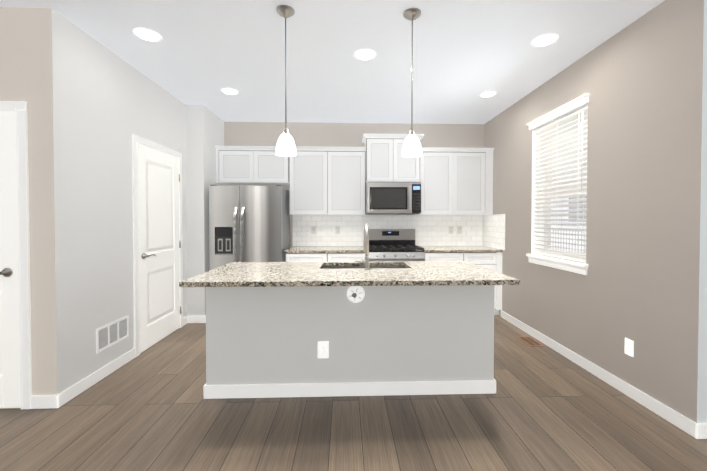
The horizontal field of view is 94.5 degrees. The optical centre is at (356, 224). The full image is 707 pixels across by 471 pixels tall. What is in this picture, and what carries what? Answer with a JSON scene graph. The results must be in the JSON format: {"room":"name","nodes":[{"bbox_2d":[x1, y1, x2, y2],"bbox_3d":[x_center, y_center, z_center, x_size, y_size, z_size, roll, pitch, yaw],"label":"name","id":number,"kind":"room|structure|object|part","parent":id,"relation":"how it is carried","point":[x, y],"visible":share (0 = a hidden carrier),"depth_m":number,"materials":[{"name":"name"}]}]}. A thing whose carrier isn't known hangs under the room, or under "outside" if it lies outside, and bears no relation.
{"room":"kitchen","nodes":[
{"label":"kitchen","id":0,"kind":"room"},
{"bbox_2d":[0,7,75,408],"bbox_3d":[-3.538,-0.104,2.281,2.885,2.770,0.120,0,1,-2],"label":"wall","id":1,"kind":"structure","parent":0,"point":[36,43],"depth_m":2.27,"materials":[{"name":"beige paint"}]},
{"bbox_2d":[0,111,20,407],"bbox_3d":[-2.715,0.247,2.215,0.776,2.045,0.074,0,1,-2],"label":"hall door","id":2,"kind":"structure","parent":1,"relation":"in","point":[9,351],"depth_m":2.25,"materials":[{"name":"white wood"}]},
{"bbox_3d":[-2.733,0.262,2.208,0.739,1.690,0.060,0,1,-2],"label":"hall door handle","id":3,"kind":"part","parent":2,"relation":"part of","materials":[{"name":"grey metal"}]},
{"bbox_2d":[0,101,31,409],"bbox_3d":[-2.708,0.218,2.241,0.896,2.124,0.022,0,1,-2],"label":"door frame","id":4,"kind":"structure","parent":1,"relation":"attached to","point":[19,108],"depth_m":2.25,"materials":[{"name":"white wood"}]},
{"bbox_2d":[53,348,134,407],"bbox_3d":[-2.100,1.227,2.702,0.013,0.091,0.850,0,1,-2],"label":"baseboard","id":5,"kind":"structure","parent":1,"relation":"attached to","point":[68,394],"depth_m":2.57,"materials":[{"name":"white wood"}]},
{"bbox_2d":[138,143,180,352],"bbox_3d":[-2.099,0.225,3.571,0.074,2.045,0.793,0,1,-2],"label":"pantry door","id":6,"kind":"structure","parent":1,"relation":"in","point":[158,186],"depth_m":3.51,"materials":[{"name":"white wood"}]},
{"bbox_3d":[-2.093,0.239,3.589,0.060,1.690,0.756,0,1,-2],"label":"pantry door handle","id":7,"kind":"part","parent":6,"relation":"part of","materials":[{"name":"white wood"}]},
{"bbox_2d":[96,315,128,353],"bbox_3d":[-2.108,0.941,2.842,0.008,0.198,0.390,0,1,-2],"label":"air vent","id":8,"kind":"object","parent":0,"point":[111,333],"visible":1,"depth_m":2.82,"materials":[{"name":"grey plastic"}]},
{"bbox_2d":[132,134,182,356],"bbox_3d":[-2.125,0.197,3.561,0.022,2.124,0.913,0,1,-2],"label":"door frame","id":9,"kind":"structure","parent":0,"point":[136,139],"depth_m":3.15,"materials":[{"name":"white wood"}]},
{"bbox_2d":[0,0,664,123],"bbox_3d":[-0.431,-1.517,0.893,9.240,0.100,8.260,0,1,-2],"label":"ceiling","id":10,"kind":"structure","parent":0,"point":[466,53],"depth_m":2.79,"materials":[{"name":"paint"}]},
{"bbox_2d":[133,28,161,41],"bbox_3d":[-1.640,-1.490,2.573,0.196,0.007,0.196,0,1,-2],"label":"recessed light","id":11,"kind":"object","parent":10,"relation":"in","point":[145,34],"visible":1,"depth_m":2.56,"materials":[{"name":"white plastic"}]},
{"bbox_2d":[221,88,238,94],"bbox_3d":[-1.428,-1.508,3.701,0.196,0.007,0.196,0,1,-2],"label":"recessed light","id":12,"kind":"object","parent":10,"relation":"in","point":[230,91],"visible":1,"depth_m":3.69,"materials":[{"name":"white plastic"}]},
{"bbox_2d":[276,5,295,156],"bbox_3d":[-0.491,-0.990,2.280,0.142,0.997,0.142,0,1,-2],"label":"pendant light","id":13,"kind":"object","parent":10,"relation":"hanging from","point":[285,147],"visible":1,"depth_m":2.25,"materials":[{"name":"white glass"}]},
{"bbox_2d":[354,49,375,60],"bbox_3d":[0.078,-1.495,2.882,0.196,0.007,0.196,0,1,-2],"label":"recessed light","id":14,"kind":"object","parent":10,"relation":"in","point":[365,54],"visible":1,"depth_m":2.87,"materials":[{"name":"white plastic"}]},
{"bbox_2d":[402,8,421,156],"bbox_3d":[0.395,-0.991,2.311,0.142,0.997,0.142,0,1,-2],"label":"pendant light","id":15,"kind":"object","parent":10,"relation":"hanging from","point":[411,146],"visible":1,"depth_m":2.29,"materials":[{"name":"white glass"}]},
{"bbox_2d":[479,91,496,97],"bbox_3d":[1.521,-1.510,3.782,0.196,0.007,0.196,0,1,-2],"label":"recessed light","id":16,"kind":"object","parent":10,"relation":"in","point":[487,94],"visible":1,"depth_m":3.78,"materials":[{"name":"white plastic"}]},
{"bbox_2d":[531,34,558,46],"bbox_3d":[1.530,-1.491,2.651,0.196,0.007,0.196,0,1,-2],"label":"recessed light","id":17,"kind":"object","parent":10,"relation":"in","point":[544,40],"visible":1,"depth_m":2.64,"materials":[{"name":"white plastic"}]},
{"bbox_2d":[200,120,483,307],"bbox_3d":[-0.081,-0.148,5.000,4.460,2.770,0.120,0,1,-2],"label":"wall","id":18,"kind":"structure","parent":0,"point":[213,133],"depth_m":4.89,"materials":[{"name":"beige paint"}]},
{"bbox_2d":[215,146,290,184],"bbox_3d":[-1.449,-0.843,4.718,1.002,0.500,0.324,0,1,-2],"label":"upper cabinet","id":19,"kind":"object","parent":18,"relation":"attached to","point":[235,165],"depth_m":4.56,"materials":[{"name":"white wood"}]},
{"bbox_2d":[289,146,365,214],"bbox_3d":[-0.408,-0.622,4.757,1.079,0.945,0.324,0,1,-2],"label":"upper cabinet","id":20,"kind":"object","parent":18,"relation":"attached to","point":[321,180],"depth_m":4.60,"materials":[{"name":"white wood"}]},
{"bbox_2d":[363,133,422,184],"bbox_3d":[0.514,-0.935,4.758,0.763,0.662,0.374,0,1,-2],"label":"upper cabinet","id":21,"kind":"object","parent":18,"relation":"attached to","point":[383,160],"depth_m":4.57,"materials":[{"name":"white wood"}]},
{"bbox_2d":[366,182,420,214],"bbox_3d":[0.516,-0.376,4.715,0.755,0.449,0.478,0,1,-2],"label":"microwave","id":22,"kind":"object","parent":21,"relation":"attached to","point":[393,198],"visible":1,"depth_m":4.52,"materials":[{"name":"silver metal"}]},
{"bbox_2d":[292,214,504,249],"bbox_3d":[0.509,0.091,4.617,2.904,0.474,0.688,0,1,-2],"label":"tile backsplash","id":23,"kind":"structure","parent":18,"relation":"attached to","point":[477,230],"depth_m":4.94,"materials":[{"name":"white tile"}]},
{"bbox_2d":[311,226,315,233],"bbox_3d":[-0.638,0.078,4.909,0.072,0.117,0.008,0,1,-2],"label":"outlet","id":24,"kind":"object","parent":23,"relation":"attached to","point":[313,228],"depth_m":4.91,"materials":[{"name":"grey plastic"}]},
{"bbox_2d":[335,226,339,233],"bbox_3d":[-0.278,0.078,4.922,0.072,0.117,0.008,0,1,-2],"label":"outlet","id":25,"kind":"object","parent":23,"relation":"attached to","point":[337,229],"depth_m":4.92,"materials":[{"name":"grey plastic"}]},
{"bbox_2d":[449,226,452,233],"bbox_3d":[1.445,0.077,4.981,0.072,0.117,0.008,0,1,-2],"label":"outlet","id":26,"kind":"object","parent":23,"relation":"attached to","point":[450,227],"depth_m":4.98,"materials":[{"name":"grey plastic"}]},
{"bbox_2d":[457,226,461,233],"bbox_3d":[1.581,0.077,4.984,0.072,0.116,0.009,0,1,-2],"label":"outlet","id":27,"kind":"object","parent":23,"relation":"attached to","point":[459,228],"depth_m":4.98,"materials":[{"name":"grey plastic"}]},
{"bbox_2d":[415,147,493,214],"bbox_3d":[1.425,-0.623,4.819,1.059,0.945,0.324,0,1,-2],"label":"upper cabinet","id":28,"kind":"object","parent":18,"relation":"attached to","point":[456,181],"depth_m":4.66,"materials":[{"name":"white wood"}]},
{"bbox_2d":[0,315,706,470],"bbox_3d":[-0.431,1.352,0.939,9.240,0.100,8.260,0,1,-2],"label":"floor","id":29,"kind":"structure","parent":0,"point":[545,408],"depth_m":2.07,"materials":[{"name":"brown wood"}]},
{"bbox_2d":[209,185,289,269],"bbox_3d":[-1.420,0.365,4.482,0.908,1.758,0.759,0,1,-2],"label":"refrigerator","id":30,"kind":"object","parent":29,"relation":"on","point":[249,223],"visible":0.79,"depth_m":4.16,"materials":[{"name":"silver metal"}]},
{"bbox_2d":[286,253,333,261],"bbox_3d":[-0.634,0.803,4.624,0.616,0.878,0.618,0,1,-2],"label":"base cabinet","id":31,"kind":"object","parent":29,"relation":"on","point":[290,257],"depth_m":4.31,"materials":[{"name":"white wood"}]},
{"bbox_2d":[285,246,501,252],"bbox_3d":[0.500,0.345,4.642,2.900,0.034,0.626,0,1,-2],"label":"countertop","id":32,"kind":"structure","parent":31,"relation":"on","point":[337,249],"depth_m":4.41,"materials":[{"name":"stone"}]},
{"bbox_2d":[203,285,495,398],"bbox_3d":[-0.043,0.832,2.799,2.183,0.878,0.735,0,1,-2],"label":"kitchen island","id":33,"kind":"object","parent":29,"relation":"on","point":[261,342],"visible":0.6,"depth_m":2.44,"materials":[{"name":"grey paint"}]},
{"bbox_2d":[318,341,328,357],"bbox_3d":[-0.246,0.930,2.435,0.080,0.125,0.008,0,1,-2],"label":"outlet","id":34,"kind":"object","parent":33,"relation":"attached to","point":[323,349],"visible":1,"depth_m":2.43,"materials":[{"name":"white plastic"}]},
{"bbox_2d":[179,261,520,286],"bbox_3d":[-0.039,0.378,2.648,2.247,0.034,1.000,0,1,-2],"label":"island countertop","id":35,"kind":"structure","parent":33,"relation":"on","point":[292,274],"depth_m":2.36,"materials":[{"name":"stone"}]},
{"bbox_2d":[355,223,369,269],"bbox_3d":[0.050,0.172,2.734,0.125,0.370,0.216,0,1,-2],"label":"faucet","id":36,"kind":"object","parent":35,"relation":"on","point":[366,241],"visible":1,"depth_m":2.64,"materials":[{"name":"silver metal"}]},
{"bbox_2d":[322,266,406,268],"bbox_3d":[0.078,0.500,2.892,0.795,0.214,0.397,0,1,-2],"label":"sink","id":37,"kind":"object","parent":35,"relation":"in","point":[333,267],"depth_m":3.08,"materials":[{"name":"silver metal"}]},
{"bbox_2d":[347,286,364,302],"bbox_3d":[-0.002,0.513,2.424,0.132,0.132,0.034,0,1,-2],"label":"smoke detector","id":38,"kind":"object","parent":33,"relation":"attached to","point":[355,294],"visible":0.96,"depth_m":2.41,"materials":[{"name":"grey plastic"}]},
{"bbox_2d":[334,253,364,261],"bbox_3d":[-0.163,0.803,4.641,0.593,0.878,0.618,0,1,-2],"label":"base cabinet","id":39,"kind":"object","parent":29,"relation":"on","point":[338,257],"depth_m":4.33,"materials":[{"name":"white wood"}]},
{"bbox_2d":[369,229,424,260],"bbox_3d":[0.520,0.654,4.607,0.763,1.177,0.692,0,1,-2],"label":"range","id":40,"kind":"object","parent":29,"relation":"on","point":[392,245],"visible":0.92,"depth_m":4.61,"materials":[{"name":"silver metal"}]},
{"bbox_2d":[424,252,469,262],"bbox_3d":[1.200,0.802,4.687,0.596,0.878,0.618,0,1,-2],"label":"base cabinet","id":41,"kind":"object","parent":29,"relation":"on","point":[433,256],"depth_m":4.38,"materials":[{"name":"white wood"}]},
{"bbox_2d":[470,252,501,314],"bbox_3d":[1.662,0.802,4.703,0.594,0.878,0.618,0,1,-2],"label":"base cabinet","id":42,"kind":"object","parent":29,"relation":"on","point":[491,260],"depth_m":4.40,"materials":[{"name":"white wood"}]},
{"bbox_2d":[517,336,544,346],"bbox_3d":[1.879,1.257,3.531,0.155,0.006,0.285,0,1,-2],"label":"floor vent","id":43,"kind":"object","parent":29,"relation":"in","point":[530,341],"visible":1,"depth_m":3.52,"materials":[{"name":"brown metal"}]},
{"bbox_2d":[484,0,706,422],"bbox_3d":[2.102,-0.124,3.479,0.200,2.770,3.050,0,1,-2],"label":"wall","id":44,"kind":"structure","parent":0,"point":[645,281],"depth_m":2.40,"materials":[{"name":"beige paint"}]},
{"bbox_2d":[526,94,589,274],"bbox_3d":[2.081,-0.352,3.294,0.245,1.573,0.920,0,1,-2],"label":"window","id":45,"kind":"structure","parent":44,"relation":"in","point":[533,229],"depth_m":3.52,"materials":[{"name":"plastic"}]},
{"bbox_2d":[533,104,587,262],"bbox_3d":[2.041,-0.369,3.292,0.062,1.399,0.838,0,1,-2],"label":"window blinds","id":46,"kind":"object","parent":45,"relation":"attached to","point":[570,117],"visible":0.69,"depth_m":3.24,"materials":[{"name":"white plastic"}]},
{"bbox_2d":[501,310,701,438],"bbox_3d":[2.005,1.219,3.195,0.013,0.091,2.474,0,1,-2],"label":"baseboard","id":47,"kind":"structure","parent":44,"relation":"attached to","point":[684,423],"depth_m":2.51,"materials":[{"name":"white wood"}]},
{"bbox_2d":[625,338,633,356],"bbox_3d":[2.034,0.913,2.437,0.008,0.117,0.072,0,1,-2],"label":"outlet","id":48,"kind":"object","parent":44,"relation":"attached to","point":[629,347],"visible":1,"depth_m":2.43,"materials":[{"name":"white plastic"}]},
{"bbox_2d":[700,423,706,438],"bbox_3d":[3.031,1.239,1.999,1.950,0.091,0.014,0,1,-2],"label":"baseboard","id":49,"kind":"structure","parent":44,"relation":"attached to","point":[703,427],"depth_m":1.96,"materials":[{"name":"white wood"}]},
{"label":"outside","id":50,"kind":"structure","parent":0,"visible":0},
{"bbox_2d":[551,120,587,252],"bbox_3d":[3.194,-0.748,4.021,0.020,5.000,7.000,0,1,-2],"label":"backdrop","id":51,"kind":"structure","parent":50,"point":[567,231],"depth_m":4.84,"materials":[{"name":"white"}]}
]}

